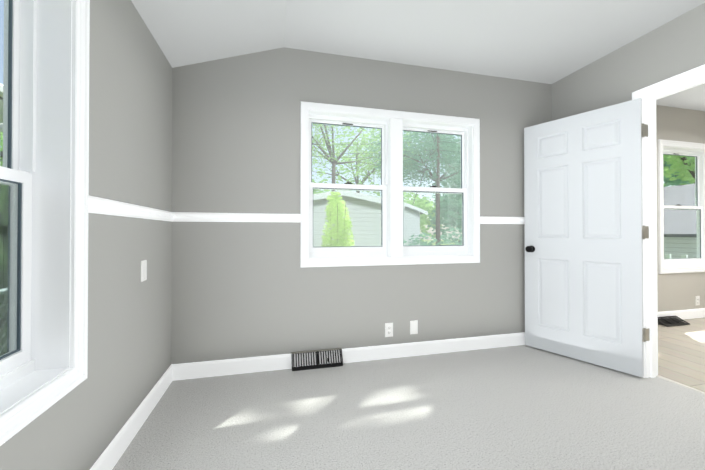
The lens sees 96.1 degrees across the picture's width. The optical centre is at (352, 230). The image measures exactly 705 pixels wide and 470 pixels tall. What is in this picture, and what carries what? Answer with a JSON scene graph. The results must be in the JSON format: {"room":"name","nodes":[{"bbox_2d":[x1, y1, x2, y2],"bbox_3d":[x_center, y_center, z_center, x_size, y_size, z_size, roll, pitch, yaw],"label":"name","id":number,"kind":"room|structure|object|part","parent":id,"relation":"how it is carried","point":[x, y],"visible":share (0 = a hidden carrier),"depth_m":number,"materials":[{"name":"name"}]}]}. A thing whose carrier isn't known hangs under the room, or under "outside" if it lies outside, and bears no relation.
{"room":"empty bedroom","nodes":[
{"label":"empty bedroom","id":0,"kind":"room"},
{"bbox_2d":[0,0,171,469],"bbox_3d":[-0.934,-0.121,0.510,0.160,3.550,3.890,0,0,-14],"label":"wall","id":1,"kind":"structure","parent":0,"point":[80,426],"depth_m":1.49,"materials":[{"name":"grey paint"}]},
{"bbox_2d":[0,0,89,445],"bbox_3d":[-0.983,-0.255,0.705,0.204,1.628,0.988,0,0,-14],"label":"window","id":2,"kind":"structure","parent":1,"relation":"in","point":[44,173],"depth_m":1.11,"materials":[{"name":"white plastic"}]},
{"bbox_2d":[88,196,174,221],"bbox_3d":[-1.147,-0.098,1.733,0.020,0.067,1.095,0,0,-14],"label":"trim","id":3,"kind":"structure","parent":1,"relation":"attached to","point":[97,205],"depth_m":1.52,"materials":[{"name":"white wood"}]},
{"bbox_2d":[90,364,173,469],"bbox_3d":[-0.850,0.998,0.523,0.013,0.112,3.570,0,0,-14],"label":"baseboard","id":4,"kind":"structure","parent":1,"relation":"attached to","point":[112,454],"depth_m":1.61,"materials":[{"name":"white wood"}]},
{"bbox_2d":[141,260,146,281],"bbox_3d":[-1.163,0.227,1.770,0.008,0.115,0.070,0,0,-14],"label":"switch plate","id":5,"kind":"object","parent":1,"relation":"attached to","point":[143,270],"visible":1,"depth_m":1.76,"materials":[{"name":"white plastic"}]},
{"bbox_2d":[171,47,551,363],"bbox_3d":[0.223,-0.105,2.720,3.475,3.550,0.160,0,0,-14],"label":"wall","id":6,"kind":"structure","parent":0,"point":[245,289],"depth_m":2.47,"materials":[{"name":"grey paint"}]},
{"bbox_2d":[175,212,300,222],"bbox_3d":[-0.829,-0.093,2.366,0.882,0.067,0.020,0,0,-14],"label":"trim","id":7,"kind":"structure","parent":6,"relation":"attached to","point":[179,216],"depth_m":2.35,"materials":[{"name":"white wood"}]},
{"bbox_2d":[174,332,524,380],"bbox_3d":[0.336,1.013,2.651,3.285,0.112,0.013,0,0,-14],"label":"baseboard","id":8,"kind":"structure","parent":6,"relation":"attached to","point":[193,370],"depth_m":2.58,"materials":[{"name":"white wood"}]},
{"bbox_2d":[385,323,392,336],"bbox_3d":[0.306,0.834,2.647,0.070,0.115,0.009,0,0,-14],"label":"electrical outlet","id":9,"kind":"object","parent":6,"relation":"attached to","point":[388,329],"visible":1,"depth_m":2.64,"materials":[{"name":"white plastic"}]},
{"bbox_2d":[300,101,479,267],"bbox_3d":[0.353,-0.355,2.739,1.600,1.298,0.165,0,0,-14],"label":"windows","id":10,"kind":"structure","parent":6,"relation":"in","point":[392,125],"depth_m":2.71,"materials":[{"name":"white plastic"}]},
{"bbox_2d":[410,320,417,333],"bbox_3d":[0.524,0.830,2.702,0.070,0.115,0.008,0,0,-14],"label":"electrical outlet plate","id":11,"kind":"object","parent":6,"relation":"attached to","point":[414,327],"visible":1,"depth_m":2.70,"materials":[{"name":"white plastic"}]},
{"bbox_2d":[480,216,524,223],"bbox_3d":[1.537,-0.089,2.955,0.811,0.067,0.020,0,0,-14],"label":"trim","id":12,"kind":"structure","parent":6,"relation":"attached to","point":[483,220],"depth_m":2.91,"materials":[{"name":"white wood"}]},
{"bbox_2d":[112,345,704,469],"bbox_3d":[0.730,1.127,0.916,3.590,0.140,3.890,0,0,-14],"label":"floor carpet","id":13,"kind":"object","parent":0,"point":[522,407],"depth_m":1.78,"materials":[{"name":"grey carpet"}]},
{"bbox_2d":[292,348,342,370],"bbox_3d":[-0.273,1.007,2.471,0.394,0.121,0.068,0,0,-14],"label":"air vent register","id":14,"kind":"object","parent":13,"relation":"on","point":[314,357],"visible":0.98,"depth_m":2.46,"materials":[{"name":"black metal"}]},
{"bbox_2d":[131,0,704,83],"bbox_3d":[0.702,-1.506,0.928,3.532,0.776,3.890,0,0,-14],"label":"ceiling","id":15,"kind":"structure","parent":0,"point":[547,41],"depth_m":2.19,"materials":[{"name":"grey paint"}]},
{"bbox_2d":[551,3,704,120],"bbox_3d":[2.384,-0.115,1.471,0.115,3.550,4.150,0,0,-14],"label":"wall","id":16,"kind":"structure","parent":0,"point":[672,48],"depth_m":2.37,"materials":[{"name":"grey paint"}]},
{"bbox_2d":[524,98,649,376],"bbox_3d":[1.848,0.054,2.600,0.175,2.000,0.839,0,-1,-36],"label":"door","id":17,"kind":"structure","parent":16,"relation":"in","point":[583,214],"depth_m":2.53,"materials":[{"name":"white wood"}]},
{"bbox_3d":[2.130,0.017,2.298,0.046,1.568,0.002,0,0,-14],"label":"door jamb hinge leaves","id":18,"kind":"part","parent":17,"relation":"part of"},
{"bbox_2d":[632,64,704,377],"bbox_3d":[2.275,0.200,1.908,0.149,2.464,0.973,0,0,-14],"label":"door frame","id":19,"kind":"structure","parent":16,"relation":"in","point":[650,242],"depth_m":2.30,"materials":[{"name":"white wood"}]},
{"bbox_2d":[656,105,704,311],"bbox_3d":[3.862,-0.097,3.896,3.925,3.550,0.160,0,0,-14],"label":"wall","id":20,"kind":"structure","parent":0,"point":[678,291],"depth_m":3.84,"materials":[{"name":"grey paint"}]},
{"bbox_2d":[658,139,704,273],"bbox_3d":[4.081,-0.277,3.936,0.988,1.588,0.174,0,0,-14],"label":"window","id":21,"kind":"structure","parent":20,"relation":"in","point":[697,152],"depth_m":3.95,"materials":[{"name":"white plastic"}]},
{"bbox_2d":[658,308,704,318],"bbox_3d":[3.797,1.021,3.783,3.750,0.112,0.013,0,0,-14],"label":"baseboard","id":22,"kind":"structure","parent":20,"relation":"attached to","point":[691,313],"depth_m":3.82,"materials":[{"name":"white wood"}]},
{"bbox_2d":[695,296,699,305],"bbox_3d":[4.243,0.868,3.897,0.070,0.115,0.009,0,0,-14],"label":"electrical outlet","id":23,"kind":"object","parent":20,"relation":"attached to","point":[697,300],"visible":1,"depth_m":3.89,"materials":[{"name":"white plastic"}]},
{"bbox_2d":[656,83,704,110],"bbox_3d":[4.316,-1.691,1.964,3.982,0.390,4.150,0,0,-14],"label":"ceiling","id":24,"kind":"structure","parent":0,"point":[693,98],"depth_m":3.60,"materials":[{"name":"grey paint"}]},
{"bbox_2d":[658,318,704,391],"bbox_3d":[4.344,1.136,1.951,3.925,0.136,4.150,0,0,-14],"label":"floor","id":25,"kind":"structure","parent":0,"point":[681,354],"depth_m":2.76,"materials":[{"name":"brown wood"}]},
{"bbox_2d":[658,315,689,326],"bbox_3d":[3.659,1.059,3.638,0.360,0.101,0.140,0,0,-14],"label":"floor vent","id":26,"kind":"object","parent":25,"relation":"on","point":[668,321],"visible":0.85,"depth_m":3.63,"materials":[{"name":"black metal"}]},
{"bbox_2d":[656,375,704,394],"bbox_3d":[2.330,1.063,1.916,0.040,0.010,0.825,0,0,-14],"label":"threshold strip","id":27,"kind":"object","parent":25,"relation":"on","point":[683,385],"depth_m":2.18,"materials":[{"name":"white wood"}]},
{"label":"outside","id":28,"kind":"structure","parent":0,"visible":0},
{"bbox_3d":[-0.077,1.699,-0.150,120.000,0.300,120.000,0,0,-14],"label":"ground","id":29,"kind":"structure","parent":28,"visible":0},
{"bbox_2d":[0,83,696,354],"bbox_3d":[3.259,-3.969,14.745,59.464,11.569,43.812,0,0,-14],"label":"garden","id":30,"kind":"object","parent":29,"relation":"on","point":[672,177],"depth_m":13.40,"materials":[{"name":"green plant"}]}
]}

